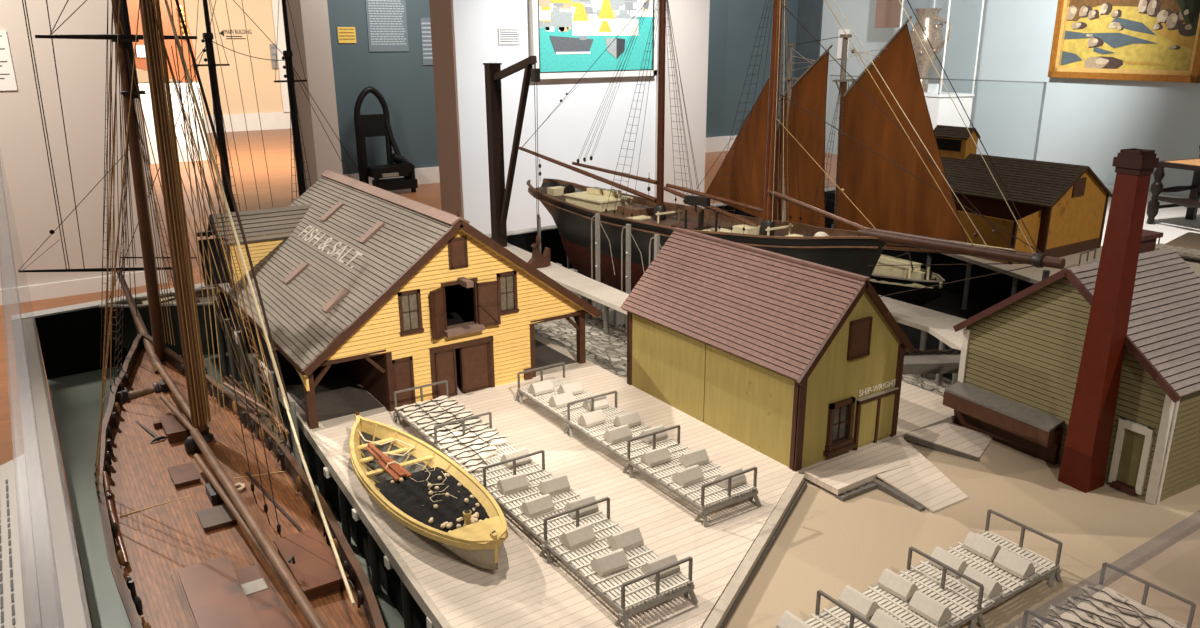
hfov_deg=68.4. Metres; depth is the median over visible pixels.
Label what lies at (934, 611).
fish cover
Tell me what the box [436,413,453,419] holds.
split cod
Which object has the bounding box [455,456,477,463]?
split cod
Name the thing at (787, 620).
fish cover
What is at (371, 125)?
chair
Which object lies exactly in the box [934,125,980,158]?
cupola
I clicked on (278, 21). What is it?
trim
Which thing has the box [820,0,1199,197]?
wall
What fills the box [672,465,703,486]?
fish cover
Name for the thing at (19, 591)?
information panel
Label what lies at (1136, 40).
painting
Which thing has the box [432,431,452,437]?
split cod
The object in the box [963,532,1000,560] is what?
fish cover
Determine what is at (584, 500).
box
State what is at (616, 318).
cradle
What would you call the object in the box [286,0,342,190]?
wall partition
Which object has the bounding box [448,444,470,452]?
split cod
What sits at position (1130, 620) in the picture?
split cod
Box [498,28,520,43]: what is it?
label
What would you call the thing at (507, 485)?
box
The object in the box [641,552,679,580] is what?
fish cover
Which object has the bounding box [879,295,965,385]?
pier
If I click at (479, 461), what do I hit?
split cod
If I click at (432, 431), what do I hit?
split cod
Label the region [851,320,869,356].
shutter
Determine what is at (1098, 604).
split cod
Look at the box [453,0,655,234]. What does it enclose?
wall
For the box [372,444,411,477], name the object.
oar
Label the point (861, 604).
fish cover
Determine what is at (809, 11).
panel
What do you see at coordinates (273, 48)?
picture
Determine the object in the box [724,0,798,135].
wall
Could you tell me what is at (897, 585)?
fish cover
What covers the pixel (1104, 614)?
split cod
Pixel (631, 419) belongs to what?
fish cover
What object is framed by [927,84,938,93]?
card
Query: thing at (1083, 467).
smokestack
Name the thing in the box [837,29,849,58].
card
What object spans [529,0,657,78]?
painting
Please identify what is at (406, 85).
wall
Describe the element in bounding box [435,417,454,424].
split cod
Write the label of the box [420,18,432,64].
text panel
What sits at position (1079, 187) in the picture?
shutter
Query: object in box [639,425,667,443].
fish cover
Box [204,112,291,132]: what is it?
baseboard
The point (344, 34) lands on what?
print
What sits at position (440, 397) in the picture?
split cod
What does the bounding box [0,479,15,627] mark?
print
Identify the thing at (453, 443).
split cod
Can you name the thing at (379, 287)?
building
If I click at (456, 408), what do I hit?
split cod
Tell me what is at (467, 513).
wooden tub
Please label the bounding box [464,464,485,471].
split cod
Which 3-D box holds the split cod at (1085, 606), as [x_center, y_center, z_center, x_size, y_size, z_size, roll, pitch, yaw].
[0.739,0.449,1.355,0.023,0.006,0.048,-13,21,-36]
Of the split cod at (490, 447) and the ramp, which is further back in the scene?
the ramp
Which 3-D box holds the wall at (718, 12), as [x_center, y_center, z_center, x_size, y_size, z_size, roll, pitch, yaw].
[0.932,-3.673,12.735,2.250,2.750,0.120,-11,20,-32]
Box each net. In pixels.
[374,467,488,543]
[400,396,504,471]
[1032,586,1172,627]
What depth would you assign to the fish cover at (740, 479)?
1.69 m
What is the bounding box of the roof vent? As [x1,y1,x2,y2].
[1139,229,1162,253]
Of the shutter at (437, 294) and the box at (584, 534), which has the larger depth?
the shutter at (437, 294)
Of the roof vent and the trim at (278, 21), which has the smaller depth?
the roof vent
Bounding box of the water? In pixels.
[47,352,403,627]
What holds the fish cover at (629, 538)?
on the flake at (608, 527)
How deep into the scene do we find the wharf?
1.69 m
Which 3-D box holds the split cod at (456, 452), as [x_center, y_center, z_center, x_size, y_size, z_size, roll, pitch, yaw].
[-0.294,0.288,1.829,0.047,0.005,0.021,-12,22,-36]
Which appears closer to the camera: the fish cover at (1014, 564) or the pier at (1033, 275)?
the fish cover at (1014, 564)
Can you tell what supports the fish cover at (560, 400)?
on the flake at (703, 499)
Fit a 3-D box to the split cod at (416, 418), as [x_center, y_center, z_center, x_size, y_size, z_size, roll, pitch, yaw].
[-0.409,0.238,1.995,0.047,0.005,0.021,-11,21,-27]
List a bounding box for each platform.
[803,437,967,512]
[1101,185,1199,245]
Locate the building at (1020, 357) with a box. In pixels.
[943,229,1199,504]
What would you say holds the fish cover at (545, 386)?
on the flake at (703, 499)
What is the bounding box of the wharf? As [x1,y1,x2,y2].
[213,299,954,627]
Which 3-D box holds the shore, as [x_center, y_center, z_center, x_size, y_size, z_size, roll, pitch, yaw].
[-0.047,0.077,2.991,0.550,0.140,1.200,-11,20,-32]
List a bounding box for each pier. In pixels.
[504,243,628,334]
[831,224,1199,309]
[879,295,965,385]
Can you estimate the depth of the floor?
9.67 m
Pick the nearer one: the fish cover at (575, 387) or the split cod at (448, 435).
the split cod at (448, 435)
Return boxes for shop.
[620,227,914,470]
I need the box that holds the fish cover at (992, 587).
[960,566,1001,598]
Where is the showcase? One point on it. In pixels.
(942, 111)
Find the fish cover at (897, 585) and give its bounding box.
[877,568,918,600]
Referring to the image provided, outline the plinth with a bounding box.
[138,82,208,163]
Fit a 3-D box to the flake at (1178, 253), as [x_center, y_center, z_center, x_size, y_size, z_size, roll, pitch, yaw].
[2.550,-0.208,3.470,0.143,0.079,0.734,-13,21,-36]
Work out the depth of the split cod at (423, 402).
2.08 m
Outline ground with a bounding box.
[725,232,1199,627]
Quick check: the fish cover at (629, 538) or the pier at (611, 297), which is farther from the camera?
the pier at (611, 297)
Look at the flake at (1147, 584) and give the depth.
1.33 m
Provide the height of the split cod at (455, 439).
0.006 m
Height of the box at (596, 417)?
0.024 m
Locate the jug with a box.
[910,8,949,91]
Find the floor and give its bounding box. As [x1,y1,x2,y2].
[0,128,836,627]
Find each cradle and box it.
[528,243,550,267]
[537,213,661,329]
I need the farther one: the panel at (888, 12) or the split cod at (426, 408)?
the panel at (888, 12)
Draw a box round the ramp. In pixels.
[904,423,992,461]
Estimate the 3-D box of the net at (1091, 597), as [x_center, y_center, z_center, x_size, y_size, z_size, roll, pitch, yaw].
[0.627,0.484,1.232,0.455,0.005,0.130,-11,20,-32]
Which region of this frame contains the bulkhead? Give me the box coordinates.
[902,348,960,374]
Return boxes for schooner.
[18,0,384,627]
[98,0,365,357]
[519,0,1065,296]
[684,16,966,306]
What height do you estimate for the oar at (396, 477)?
0.014 m
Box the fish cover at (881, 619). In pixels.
[870,608,908,627]
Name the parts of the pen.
corner post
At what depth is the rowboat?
1.70 m
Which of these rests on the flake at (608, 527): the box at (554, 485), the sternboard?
the box at (554, 485)
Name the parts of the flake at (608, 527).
rail post, leg, rail, rail post, rail post, rail post, rail, rail post, rail post, rail post, rail, rail post, leg, rail post, rail post, leg, rail, rail post, rail post, leg, rail post, leg, rail, rail post, rail post, leg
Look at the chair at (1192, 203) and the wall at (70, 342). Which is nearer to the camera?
the wall at (70, 342)
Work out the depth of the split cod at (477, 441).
1.88 m
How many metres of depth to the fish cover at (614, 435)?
1.89 m
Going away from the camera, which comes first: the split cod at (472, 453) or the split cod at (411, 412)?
the split cod at (472, 453)
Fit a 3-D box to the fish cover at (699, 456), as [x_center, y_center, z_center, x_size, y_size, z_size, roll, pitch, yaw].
[0.190,0.289,1.787,0.052,0.024,0.034,-11,20,-31]
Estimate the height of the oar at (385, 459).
0.014 m
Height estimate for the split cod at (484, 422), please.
0.006 m
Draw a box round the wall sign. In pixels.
[337,27,355,42]
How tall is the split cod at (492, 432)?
0.005 m
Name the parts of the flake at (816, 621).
rail post, rail, rail post, rail post, rail post, rail, leg, rail post, leg, rail post, rail post, rail, leg, leg, rail post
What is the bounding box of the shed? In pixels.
[197,204,313,287]
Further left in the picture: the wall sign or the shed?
the shed
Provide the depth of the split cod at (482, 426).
1.94 m
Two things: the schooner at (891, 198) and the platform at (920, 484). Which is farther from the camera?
the schooner at (891, 198)
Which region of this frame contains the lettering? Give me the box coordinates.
[220,30,251,38]
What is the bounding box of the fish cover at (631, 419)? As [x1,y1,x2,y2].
[614,411,640,426]
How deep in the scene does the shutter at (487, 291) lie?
2.20 m
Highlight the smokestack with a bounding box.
[1058,148,1158,492]
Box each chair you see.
[354,86,417,191]
[1146,145,1199,223]
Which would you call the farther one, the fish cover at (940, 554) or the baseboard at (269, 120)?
the baseboard at (269, 120)
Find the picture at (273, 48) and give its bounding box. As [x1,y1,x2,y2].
[270,44,278,67]
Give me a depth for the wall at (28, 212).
5.71 m
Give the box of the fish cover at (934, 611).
[908,590,951,625]
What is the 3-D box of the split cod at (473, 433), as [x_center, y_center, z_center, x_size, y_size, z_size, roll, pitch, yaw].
[-0.282,0.264,1.908,0.047,0.005,0.021,-13,22,-36]
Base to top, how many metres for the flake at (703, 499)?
0.079 m
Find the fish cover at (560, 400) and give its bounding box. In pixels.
[549,391,574,407]
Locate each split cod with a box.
[395,404,414,410]
[402,409,421,416]
[403,406,422,412]
[408,415,428,422]
[409,412,427,418]
[414,400,429,406]
[416,422,436,428]
[417,418,435,424]
[420,402,439,407]
[420,406,437,412]
[423,428,443,435]
[424,426,437,431]
[428,407,446,413]
[428,412,447,418]
[430,396,447,401]
[430,434,451,442]
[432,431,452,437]
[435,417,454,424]
[436,401,455,405]
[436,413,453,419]
[437,398,455,404]
[439,442,459,449]
[440,437,459,445]
[442,424,461,431]
[444,407,463,412]
[445,404,464,410]
[446,448,468,457]
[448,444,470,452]
[449,426,469,431]
[449,431,469,437]
[454,409,472,415]
[454,413,471,417]
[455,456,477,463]
[456,452,475,459]
[459,419,479,425]
[459,432,478,438]
[459,437,477,444]
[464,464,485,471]
[465,459,487,467]
[467,444,488,452]
[468,425,488,432]
[468,438,486,445]
[469,422,488,428]
[475,446,496,452]
[475,451,497,459]
[477,431,497,437]
[478,428,497,435]
[486,435,506,441]
[487,438,505,446]
[1031,617,1053,627]
[1046,614,1072,627]
[1047,605,1080,625]
[1062,604,1095,624]
[1065,597,1099,615]
[1077,622,1096,627]
[1079,585,1113,605]
[1079,593,1107,610]
[1092,612,1128,627]
[1093,584,1128,603]
[1093,618,1115,627]
[1106,608,1141,627]
[1107,601,1142,616]
[1125,598,1156,618]
[1138,617,1170,627]
[1152,613,1182,627]
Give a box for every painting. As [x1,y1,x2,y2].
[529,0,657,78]
[1048,0,1199,82]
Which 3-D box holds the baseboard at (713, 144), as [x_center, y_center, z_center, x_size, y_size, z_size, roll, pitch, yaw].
[1.732,-2.582,13.478,3.006,0.220,0.132,-10,20,-29]
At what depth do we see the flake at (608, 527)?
1.53 m
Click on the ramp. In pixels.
(948, 438)
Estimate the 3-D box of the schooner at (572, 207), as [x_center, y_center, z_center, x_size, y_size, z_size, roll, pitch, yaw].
[0.396,-0.818,3.062,0.373,1.775,2.491,-13,21,-35]
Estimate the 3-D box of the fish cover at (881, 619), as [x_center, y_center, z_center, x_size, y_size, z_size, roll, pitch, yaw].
[0.428,0.458,1.299,0.034,0.024,0.052,-11,20,-31]
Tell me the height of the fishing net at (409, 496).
0.029 m
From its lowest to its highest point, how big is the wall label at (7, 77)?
0.355 m
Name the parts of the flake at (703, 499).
rail post, rail, rail post, rail post, leg, rail, rail post, rail post, leg, rail, rail post, rail post, rail post, leg, rail, rail post, rail post, leg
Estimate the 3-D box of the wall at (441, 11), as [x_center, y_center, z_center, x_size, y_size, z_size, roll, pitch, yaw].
[-1.276,-1.980,7.253,0.016,2.750,0.418,-11,20,-32]
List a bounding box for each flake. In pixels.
[393,380,697,627]
[515,362,760,526]
[804,509,1062,627]
[1022,562,1195,627]
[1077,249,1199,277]
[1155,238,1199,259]
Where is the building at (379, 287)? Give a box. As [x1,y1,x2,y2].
[216,170,601,428]
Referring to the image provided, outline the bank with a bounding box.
[902,374,951,395]
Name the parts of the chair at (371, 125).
leg, frame, leg, seat, armrest, leg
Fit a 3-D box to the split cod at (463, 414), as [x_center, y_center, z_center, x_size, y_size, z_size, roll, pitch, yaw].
[-0.313,0.233,2.008,0.047,0.005,0.025,-14,20,-35]
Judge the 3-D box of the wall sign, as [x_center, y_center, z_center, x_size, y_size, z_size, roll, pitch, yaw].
[-2.776,-3.059,9.688,0.197,0.167,0.013,-11,20,-32]
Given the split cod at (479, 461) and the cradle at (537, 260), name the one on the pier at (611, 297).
the cradle at (537, 260)
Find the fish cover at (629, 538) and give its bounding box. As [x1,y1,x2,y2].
[607,526,643,550]
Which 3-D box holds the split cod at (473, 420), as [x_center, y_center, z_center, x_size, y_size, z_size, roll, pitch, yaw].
[-0.291,0.244,1.974,0.045,0.005,0.021,-10,18,-28]
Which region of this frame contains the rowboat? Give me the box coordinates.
[349,411,507,569]
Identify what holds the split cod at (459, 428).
on the flake at (608, 527)
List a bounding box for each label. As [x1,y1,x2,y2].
[0,30,16,90]
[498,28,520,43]
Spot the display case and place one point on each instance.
(62, 594)
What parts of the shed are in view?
door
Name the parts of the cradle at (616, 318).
chain, chain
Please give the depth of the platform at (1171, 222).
7.04 m
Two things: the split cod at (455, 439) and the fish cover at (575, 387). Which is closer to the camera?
the split cod at (455, 439)
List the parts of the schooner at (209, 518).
lid, lid, lid, open lid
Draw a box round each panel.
[0,454,41,627]
[365,0,408,51]
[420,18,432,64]
[794,0,822,81]
[874,0,901,27]
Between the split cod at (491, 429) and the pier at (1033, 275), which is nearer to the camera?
the split cod at (491, 429)
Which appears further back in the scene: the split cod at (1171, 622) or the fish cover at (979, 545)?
the fish cover at (979, 545)
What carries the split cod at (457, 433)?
on the flake at (608, 527)
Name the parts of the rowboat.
stem post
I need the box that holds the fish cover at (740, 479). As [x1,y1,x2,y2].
[715,467,745,489]
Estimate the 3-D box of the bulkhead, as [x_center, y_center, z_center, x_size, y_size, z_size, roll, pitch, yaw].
[0.737,0.133,2.439,0.654,0.046,0.083,-1,17,-3]
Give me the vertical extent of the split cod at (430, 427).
0.006 m
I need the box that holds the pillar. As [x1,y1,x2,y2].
[654,0,709,205]
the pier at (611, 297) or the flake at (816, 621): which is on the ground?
the flake at (816, 621)
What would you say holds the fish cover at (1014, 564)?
on the flake at (816, 621)
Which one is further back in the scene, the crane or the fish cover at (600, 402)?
the crane
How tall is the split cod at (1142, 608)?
0.005 m
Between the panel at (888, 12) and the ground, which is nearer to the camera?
the ground
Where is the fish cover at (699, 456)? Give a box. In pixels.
[678,448,708,467]
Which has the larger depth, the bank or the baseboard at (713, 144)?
the baseboard at (713, 144)
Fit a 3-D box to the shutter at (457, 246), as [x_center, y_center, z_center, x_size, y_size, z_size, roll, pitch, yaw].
[-0.345,-0.149,2.142,0.049,0.075,0.011,-11,20,-32]
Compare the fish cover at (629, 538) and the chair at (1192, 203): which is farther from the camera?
the chair at (1192, 203)
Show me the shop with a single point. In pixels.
(799, 362)
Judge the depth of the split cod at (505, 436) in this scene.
1.90 m
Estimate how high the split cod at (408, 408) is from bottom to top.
0.006 m
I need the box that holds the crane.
[483,56,540,246]
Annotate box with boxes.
[496,473,528,494]
[500,447,530,467]
[520,494,554,517]
[538,474,569,495]
[559,523,595,549]
[564,494,598,517]
[578,409,605,427]
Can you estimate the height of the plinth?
1.090 m
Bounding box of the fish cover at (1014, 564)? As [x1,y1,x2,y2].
[993,548,1034,578]
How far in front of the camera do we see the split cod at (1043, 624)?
1.31 m
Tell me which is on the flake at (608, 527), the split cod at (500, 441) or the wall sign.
the split cod at (500, 441)
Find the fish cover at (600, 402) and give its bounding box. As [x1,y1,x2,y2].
[582,396,608,411]
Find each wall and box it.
[0,0,164,288]
[35,238,491,379]
[136,0,282,114]
[327,0,438,173]
[429,0,463,217]
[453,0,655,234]
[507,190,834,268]
[706,0,727,137]
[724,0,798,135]
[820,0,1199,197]
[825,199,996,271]
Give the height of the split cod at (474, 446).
0.006 m
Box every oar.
[365,446,400,480]
[367,443,406,476]
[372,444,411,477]
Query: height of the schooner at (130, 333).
1.320 m
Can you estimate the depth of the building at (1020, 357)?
1.84 m
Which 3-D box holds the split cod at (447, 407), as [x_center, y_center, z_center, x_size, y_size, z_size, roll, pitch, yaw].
[-0.340,0.217,2.063,0.047,0.005,0.021,-12,19,-33]
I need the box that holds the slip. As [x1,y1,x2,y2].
[617,249,1033,379]
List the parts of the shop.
eave trim, window sill, pane, shutter frame, door, door frame, door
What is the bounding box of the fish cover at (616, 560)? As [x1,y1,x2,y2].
[590,548,628,576]
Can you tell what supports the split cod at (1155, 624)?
on the flake at (1147, 584)
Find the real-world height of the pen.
0.203 m
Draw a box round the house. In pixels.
[941,153,1111,257]
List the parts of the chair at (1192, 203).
leg, seat rail, rush seat, leg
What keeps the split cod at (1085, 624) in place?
on the flake at (1147, 584)
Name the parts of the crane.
post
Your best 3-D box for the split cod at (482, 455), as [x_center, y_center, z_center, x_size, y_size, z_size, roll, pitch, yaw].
[-0.235,0.291,1.820,0.047,0.005,0.021,-10,21,-29]
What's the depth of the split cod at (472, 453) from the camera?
1.82 m
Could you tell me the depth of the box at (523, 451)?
1.78 m
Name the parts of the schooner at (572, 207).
fife rail, davit post, davit post, davit post, davit post, fife rail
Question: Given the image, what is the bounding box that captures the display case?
[11,187,835,627]
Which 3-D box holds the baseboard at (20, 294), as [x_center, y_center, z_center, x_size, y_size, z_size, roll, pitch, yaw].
[-4.434,0.002,5.368,3.300,0.100,0.029,-11,20,-32]
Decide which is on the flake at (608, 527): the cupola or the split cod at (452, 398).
the split cod at (452, 398)
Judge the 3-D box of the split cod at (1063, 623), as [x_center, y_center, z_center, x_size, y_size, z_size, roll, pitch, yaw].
[0.688,0.461,1.313,0.024,0.005,0.047,-12,21,-34]
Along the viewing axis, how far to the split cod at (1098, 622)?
1.31 m
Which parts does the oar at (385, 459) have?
blade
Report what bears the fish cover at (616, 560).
on the flake at (608, 527)
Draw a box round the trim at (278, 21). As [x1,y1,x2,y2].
[271,0,289,111]
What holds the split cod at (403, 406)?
on the flake at (608, 527)
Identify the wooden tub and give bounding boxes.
[463,510,470,524]
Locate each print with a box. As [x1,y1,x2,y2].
[0,35,9,78]
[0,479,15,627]
[339,29,354,39]
[422,23,432,58]
[500,29,518,41]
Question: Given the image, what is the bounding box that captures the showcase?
[900,0,983,129]
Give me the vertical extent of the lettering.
0.171 m
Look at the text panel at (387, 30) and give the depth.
9.90 m
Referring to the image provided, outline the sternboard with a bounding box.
[127,0,198,81]
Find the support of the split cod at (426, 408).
on the flake at (608, 527)
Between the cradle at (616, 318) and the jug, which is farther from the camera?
the jug
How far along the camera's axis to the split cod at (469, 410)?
2.03 m
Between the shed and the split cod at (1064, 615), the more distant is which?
the shed
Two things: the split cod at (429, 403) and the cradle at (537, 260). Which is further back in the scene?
the cradle at (537, 260)
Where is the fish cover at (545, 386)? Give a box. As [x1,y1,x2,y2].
[528,379,553,395]
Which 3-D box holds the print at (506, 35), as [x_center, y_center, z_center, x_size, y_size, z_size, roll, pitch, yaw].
[-0.741,-2.285,7.252,0.173,0.096,0.003,-11,20,-32]
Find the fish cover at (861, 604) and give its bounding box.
[838,585,879,618]
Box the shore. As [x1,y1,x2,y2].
[534,314,626,376]
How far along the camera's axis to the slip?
3.95 m
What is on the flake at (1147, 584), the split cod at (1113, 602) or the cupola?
the split cod at (1113, 602)
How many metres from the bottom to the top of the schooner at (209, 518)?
1.405 m
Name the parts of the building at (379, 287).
post, post, eave trim, post, post, post, door, door frame, pane, door, hatch frame, door frame, hatch sill, door, pane, post, post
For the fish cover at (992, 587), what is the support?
on the flake at (816, 621)
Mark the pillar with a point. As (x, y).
(689, 18)
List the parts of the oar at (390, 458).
blade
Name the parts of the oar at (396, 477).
blade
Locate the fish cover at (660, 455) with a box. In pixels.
[641,446,670,466]
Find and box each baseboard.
[0,270,167,304]
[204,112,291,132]
[343,166,439,184]
[705,135,736,152]
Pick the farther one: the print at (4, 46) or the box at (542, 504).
the print at (4, 46)
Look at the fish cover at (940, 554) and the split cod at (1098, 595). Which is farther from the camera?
the fish cover at (940, 554)
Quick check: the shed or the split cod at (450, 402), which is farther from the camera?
the shed
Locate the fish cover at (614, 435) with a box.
[603,424,631,443]
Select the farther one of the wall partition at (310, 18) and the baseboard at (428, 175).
the baseboard at (428, 175)
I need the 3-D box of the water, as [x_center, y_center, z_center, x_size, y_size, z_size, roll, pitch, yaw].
[-0.477,0.496,2.078,1.262,0.020,3.200,-11,20,-32]
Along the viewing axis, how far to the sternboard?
12.39 m
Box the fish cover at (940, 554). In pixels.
[929,546,967,576]
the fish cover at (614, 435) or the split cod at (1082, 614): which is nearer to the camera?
the split cod at (1082, 614)
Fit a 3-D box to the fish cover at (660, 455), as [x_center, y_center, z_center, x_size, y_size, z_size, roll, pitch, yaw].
[0.114,0.287,1.794,0.052,0.024,0.034,-11,20,-32]
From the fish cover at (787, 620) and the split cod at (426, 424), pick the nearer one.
the fish cover at (787, 620)
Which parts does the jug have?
handle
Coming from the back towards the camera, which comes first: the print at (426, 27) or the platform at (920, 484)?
the print at (426, 27)
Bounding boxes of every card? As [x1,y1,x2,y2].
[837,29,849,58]
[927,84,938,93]
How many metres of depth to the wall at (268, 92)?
16.93 m
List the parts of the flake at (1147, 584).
rail post, rail, rail post, rail post, rail, rail post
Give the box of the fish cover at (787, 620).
[776,610,811,627]
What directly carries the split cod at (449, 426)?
on the flake at (608, 527)
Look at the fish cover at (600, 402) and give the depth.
2.05 m
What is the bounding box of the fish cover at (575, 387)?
[558,381,583,394]
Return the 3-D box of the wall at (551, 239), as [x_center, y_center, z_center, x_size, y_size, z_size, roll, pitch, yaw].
[0.653,-0.475,4.872,2.800,0.245,0.020,-12,20,-33]
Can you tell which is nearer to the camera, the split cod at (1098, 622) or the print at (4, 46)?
the split cod at (1098, 622)
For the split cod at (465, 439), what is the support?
on the flake at (608, 527)
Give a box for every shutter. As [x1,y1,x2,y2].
[431,288,444,339]
[447,236,467,268]
[477,281,497,324]
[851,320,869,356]
[1072,177,1086,196]
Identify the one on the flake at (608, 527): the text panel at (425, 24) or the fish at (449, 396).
the fish at (449, 396)
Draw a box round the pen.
[957,210,1041,264]
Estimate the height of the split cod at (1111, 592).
0.006 m
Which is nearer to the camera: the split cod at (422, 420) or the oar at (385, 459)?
the oar at (385, 459)
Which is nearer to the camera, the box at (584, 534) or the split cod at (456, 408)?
the box at (584, 534)
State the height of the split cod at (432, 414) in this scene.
0.005 m
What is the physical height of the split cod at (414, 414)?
0.005 m
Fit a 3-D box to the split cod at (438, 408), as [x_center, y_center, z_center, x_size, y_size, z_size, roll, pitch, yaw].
[-0.377,0.224,2.041,0.045,0.007,0.023,-11,20,-31]
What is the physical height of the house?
0.366 m
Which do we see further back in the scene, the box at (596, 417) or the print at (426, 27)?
the print at (426, 27)

